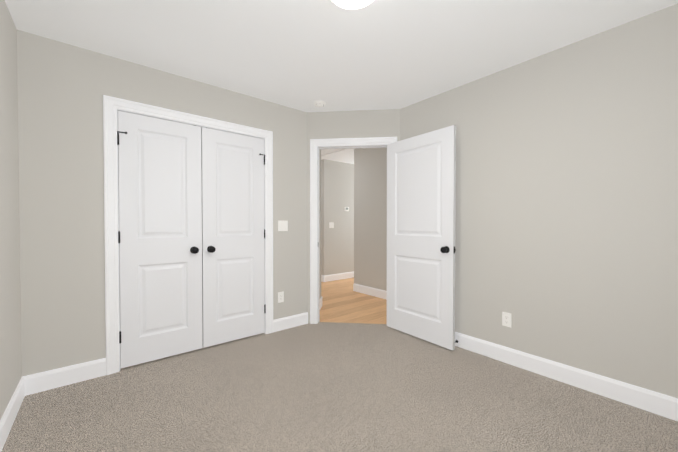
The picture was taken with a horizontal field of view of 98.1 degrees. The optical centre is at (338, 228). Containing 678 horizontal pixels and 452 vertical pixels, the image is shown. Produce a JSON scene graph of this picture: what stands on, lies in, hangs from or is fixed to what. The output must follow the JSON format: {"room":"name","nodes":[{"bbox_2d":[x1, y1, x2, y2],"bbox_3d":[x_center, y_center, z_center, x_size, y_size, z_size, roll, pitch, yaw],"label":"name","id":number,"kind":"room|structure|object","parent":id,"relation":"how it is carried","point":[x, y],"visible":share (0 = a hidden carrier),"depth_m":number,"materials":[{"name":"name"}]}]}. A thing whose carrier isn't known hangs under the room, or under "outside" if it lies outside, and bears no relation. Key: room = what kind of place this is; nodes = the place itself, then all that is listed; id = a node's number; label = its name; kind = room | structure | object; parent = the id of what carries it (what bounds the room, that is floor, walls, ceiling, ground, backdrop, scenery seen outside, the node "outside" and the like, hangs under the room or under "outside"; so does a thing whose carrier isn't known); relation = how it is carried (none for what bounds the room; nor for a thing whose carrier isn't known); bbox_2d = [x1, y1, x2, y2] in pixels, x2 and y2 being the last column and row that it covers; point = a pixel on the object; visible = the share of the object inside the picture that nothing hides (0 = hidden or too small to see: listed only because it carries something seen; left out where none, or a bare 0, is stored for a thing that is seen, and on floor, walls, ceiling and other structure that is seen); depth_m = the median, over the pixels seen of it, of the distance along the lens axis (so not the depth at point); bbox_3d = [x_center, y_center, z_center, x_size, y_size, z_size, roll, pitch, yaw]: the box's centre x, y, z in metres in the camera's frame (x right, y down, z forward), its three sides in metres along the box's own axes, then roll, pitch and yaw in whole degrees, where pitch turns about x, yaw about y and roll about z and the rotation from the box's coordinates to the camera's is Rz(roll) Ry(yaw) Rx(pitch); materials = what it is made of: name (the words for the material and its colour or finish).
{"room":"empty bedroom","nodes":[
{"label":"empty bedroom","id":0,"kind":"room"},
{"bbox_2d":[0,0,21,419],"bbox_3d":[-1.083,-0.074,0.593,0.120,2.440,3.680,-1,1,-39],"label":"wall","id":1,"kind":"structure","parent":0,"point":[10,338],"depth_m":1.73,"materials":[{"name":"grey paint"}]},
{"bbox_2d":[0,377,24,451],"bbox_3d":[-1.032,1.080,0.651,0.014,0.130,3.440,-1,1,-39],"label":"baseboard","id":2,"kind":"structure","parent":1,"relation":"attached to","point":[7,420],"depth_m":1.67,"materials":[{"name":"white wood"}]},
{"bbox_2d":[17,30,306,375],"bbox_3d":[-1.286,-0.104,2.730,2.280,2.440,0.120,-1,1,-39],"label":"wall","id":3,"kind":"structure","parent":0,"point":[63,88],"depth_m":2.15,"materials":[{"name":"grey paint"}]},
{"bbox_2d":[22,358,105,395],"bbox_3d":[-1.954,1.060,2.111,0.442,0.130,0.014,-1,1,-39],"label":"baseboard","id":4,"kind":"structure","parent":3,"relation":"attached to","point":[54,378],"depth_m":2.10,"materials":[{"name":"white wood"}]},
{"bbox_2d":[117,111,202,367],"bbox_3d":[-1.477,0.093,2.479,0.612,2.020,0.102,-1,1,-39],"label":"closet door","id":5,"kind":"structure","parent":3,"relation":"in","point":[160,214],"depth_m":2.47,"materials":[{"name":"white wood"}]},
{"bbox_2d":[103,95,272,374],"bbox_3d":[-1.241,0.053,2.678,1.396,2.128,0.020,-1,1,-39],"label":"trim","id":6,"kind":"structure","parent":3,"relation":"attached to","point":[111,105],"depth_m":2.28,"materials":[{"name":"white wood"}]},
{"bbox_2d":[201,127,265,347],"bbox_3d":[-1.000,0.088,2.871,0.612,2.020,0.102,-1,1,-39],"label":"closet door","id":7,"kind":"structure","parent":3,"relation":"in","point":[233,275],"depth_m":2.86,"materials":[{"name":"white wood"}]},
{"bbox_2d":[278,291,283,302],"bbox_3d":[-0.631,0.750,3.197,0.070,0.115,0.008,-1,1,-39],"label":"outlet","id":8,"kind":"object","parent":3,"relation":"attached to","point":[280,297],"visible":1,"depth_m":3.19,"materials":[{"name":"white plastic"}]},
{"bbox_2d":[278,220,287,230],"bbox_3d":[-0.607,-0.026,3.201,0.116,0.115,0.016,-1,1,-39],"label":"light switch","id":9,"kind":"object","parent":3,"relation":"attached to","point":[282,225],"visible":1,"depth_m":3.20,"materials":[{"name":"white plastic"}]},
{"bbox_2d":[273,312,307,331],"bbox_3d":[-0.533,1.043,3.277,0.442,0.130,0.014,-1,1,-39],"label":"baseboard","id":10,"kind":"structure","parent":3,"relation":"attached to","point":[284,323],"depth_m":3.26,"materials":[{"name":"white wood"}]},
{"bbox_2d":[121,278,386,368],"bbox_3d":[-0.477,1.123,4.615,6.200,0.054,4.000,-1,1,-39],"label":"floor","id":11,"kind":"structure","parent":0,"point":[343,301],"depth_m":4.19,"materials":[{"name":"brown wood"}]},
{"bbox_2d":[320,150,320,297],"bbox_3d":[-0.339,-0.120,3.836,0.120,2.440,0.620,0,1,6],"label":"wall","id":12,"kind":"structure","parent":0,"point":[320,223],"depth_m":4.07,"materials":[{"name":"grey paint"}]},
{"bbox_2d":[321,159,353,274],"bbox_3d":[0.175,-0.164,6.977,2.170,2.440,1.150,-1,1,-39],"label":"wall","id":13,"kind":"structure","parent":0,"point":[337,197],"depth_m":6.06,"materials":[{"name":"grey paint"}]},
{"bbox_2d":[329,222,333,227],"bbox_3d":[-0.146,-0.059,5.960,0.116,0.115,0.016,-1,1,-39],"label":"light switch","id":14,"kind":"object","parent":13,"relation":"attached to","point":[331,224],"visible":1,"depth_m":5.96,"materials":[{"name":"white plastic"}]},
{"bbox_2d":[323,271,353,281],"bbox_3d":[0.501,0.998,6.507,2.084,0.130,0.014,-1,1,-39],"label":"baseboard","id":15,"kind":"structure","parent":13,"relation":"attached to","point":[334,277],"depth_m":6.08,"materials":[{"name":"white wood"}]},
{"bbox_2d":[1,322,677,451],"bbox_3d":[0.158,1.157,1.578,3.266,0.050,3.600,-1,1,-39],"label":"floor carpet","id":16,"kind":"object","parent":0,"point":[336,387],"visible":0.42,"depth_m":1.86,"materials":[{"name":"grey carpet"}]},
{"bbox_2d":[5,0,677,163],"bbox_3d":[0.343,-1.386,3.604,6.170,0.100,6.550,-1,1,-39],"label":"ceiling","id":17,"kind":"structure","parent":0,"point":[302,55],"depth_m":2.04,"materials":[{"name":"white paint"}]},
{"bbox_2d":[313,101,325,106],"bbox_3d":[-0.206,-1.313,3.131,0.136,0.034,0.136,-1,1,-39],"label":"smoke detector","id":18,"kind":"object","parent":17,"relation":"attached to","point":[319,103],"visible":1,"depth_m":3.11,"materials":[{"name":"white plastic"}]},
{"bbox_2d":[332,0,372,9],"bbox_3d":[0.075,-1.259,1.553,0.328,0.098,0.328,-1,1,-39],"label":"flush-mount light","id":19,"kind":"object","parent":17,"relation":"attached to","point":[352,4],"visible":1,"depth_m":1.60,"materials":[{"name":"white glass"}]},
{"bbox_2d":[307,109,399,322],"bbox_3d":[0.164,-0.114,3.415,1.055,2.440,0.120,0,1,6],"label":"wall","id":20,"kind":"structure","parent":0,"point":[355,124],"depth_m":3.35,"materials":[{"name":"grey paint"}]},
{"bbox_2d":[310,137,396,323],"bbox_3d":[0.164,0.042,3.408,0.989,2.128,0.142,0,1,6],"label":"door frame","id":21,"kind":"structure","parent":20,"relation":"attached to","point":[315,144],"depth_m":3.38,"materials":[{"name":"white wood"}]},
{"bbox_2d":[387,125,455,350],"bbox_3d":[0.791,0.087,2.963,0.168,2.020,0.825,-1,1,-37],"label":"bedroom door","id":22,"kind":"structure","parent":20,"relation":"in","point":[421,200],"depth_m":2.89,"materials":[{"name":"white wood"}]},
{"bbox_2d":[354,148,386,290],"bbox_3d":[0.860,-0.128,4.434,0.120,2.440,1.750,-1,1,-39],"label":"wall","id":23,"kind":"structure","parent":0,"point":[370,217],"depth_m":4.76,"materials":[{"name":"grey paint"}]},
{"bbox_2d":[321,149,346,156],"bbox_3d":[-0.403,-1.355,5.624,0.030,0.020,1.880,-1,1,-39],"label":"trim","id":24,"kind":"structure","parent":23,"relation":"attached to","point":[333,152],"depth_m":5.22,"materials":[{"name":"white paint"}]},
{"bbox_2d":[353,283,386,299],"bbox_3d":[0.808,1.028,4.408,0.014,0.130,1.750,-1,1,-39],"label":"baseboard","id":25,"kind":"structure","parent":23,"relation":"attached to","point":[375,292],"depth_m":4.76,"materials":[{"name":"white wood"}]},
{"bbox_2d":[400,4,677,397],"bbox_3d":[1.623,-0.097,2.255,0.120,2.440,2.814,-1,1,-39],"label":"wall","id":26,"kind":"structure","parent":0,"point":[566,241],"depth_m":2.08,"materials":[{"name":"grey paint"}]},
{"bbox_2d":[502,312,510,326],"bbox_3d":[1.393,0.760,2.445,0.008,0.115,0.070,-1,1,-39],"label":"outlet","id":27,"kind":"object","parent":26,"relation":"attached to","point":[506,319],"visible":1,"depth_m":2.44,"materials":[{"name":"white plastic"}]},
{"bbox_2d":[455,332,677,420],"bbox_3d":[1.533,1.057,2.275,0.014,0.130,2.694,-1,1,-39],"label":"baseboard","id":28,"kind":"structure","parent":26,"relation":"attached to","point":[660,404],"depth_m":2.07,"materials":[{"name":"white wood"}]}
]}

